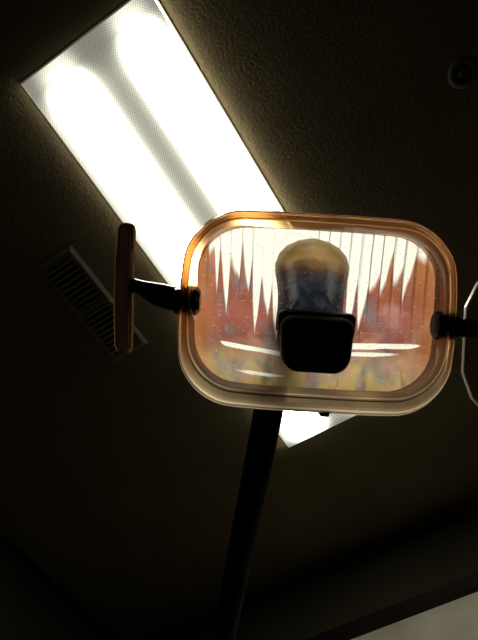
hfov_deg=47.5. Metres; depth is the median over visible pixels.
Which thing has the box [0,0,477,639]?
ceiling
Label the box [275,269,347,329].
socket
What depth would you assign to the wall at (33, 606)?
1.85 m
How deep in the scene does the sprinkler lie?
1.22 m
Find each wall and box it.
[0,533,119,639]
[152,503,477,639]
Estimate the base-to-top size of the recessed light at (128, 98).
0.019 m
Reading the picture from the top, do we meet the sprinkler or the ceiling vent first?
the sprinkler
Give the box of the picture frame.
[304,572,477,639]
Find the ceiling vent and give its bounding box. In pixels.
[34,246,147,362]
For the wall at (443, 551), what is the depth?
1.80 m
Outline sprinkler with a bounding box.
[448,56,477,88]
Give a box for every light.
[20,0,354,446]
[114,210,477,639]
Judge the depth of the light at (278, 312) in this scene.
0.54 m

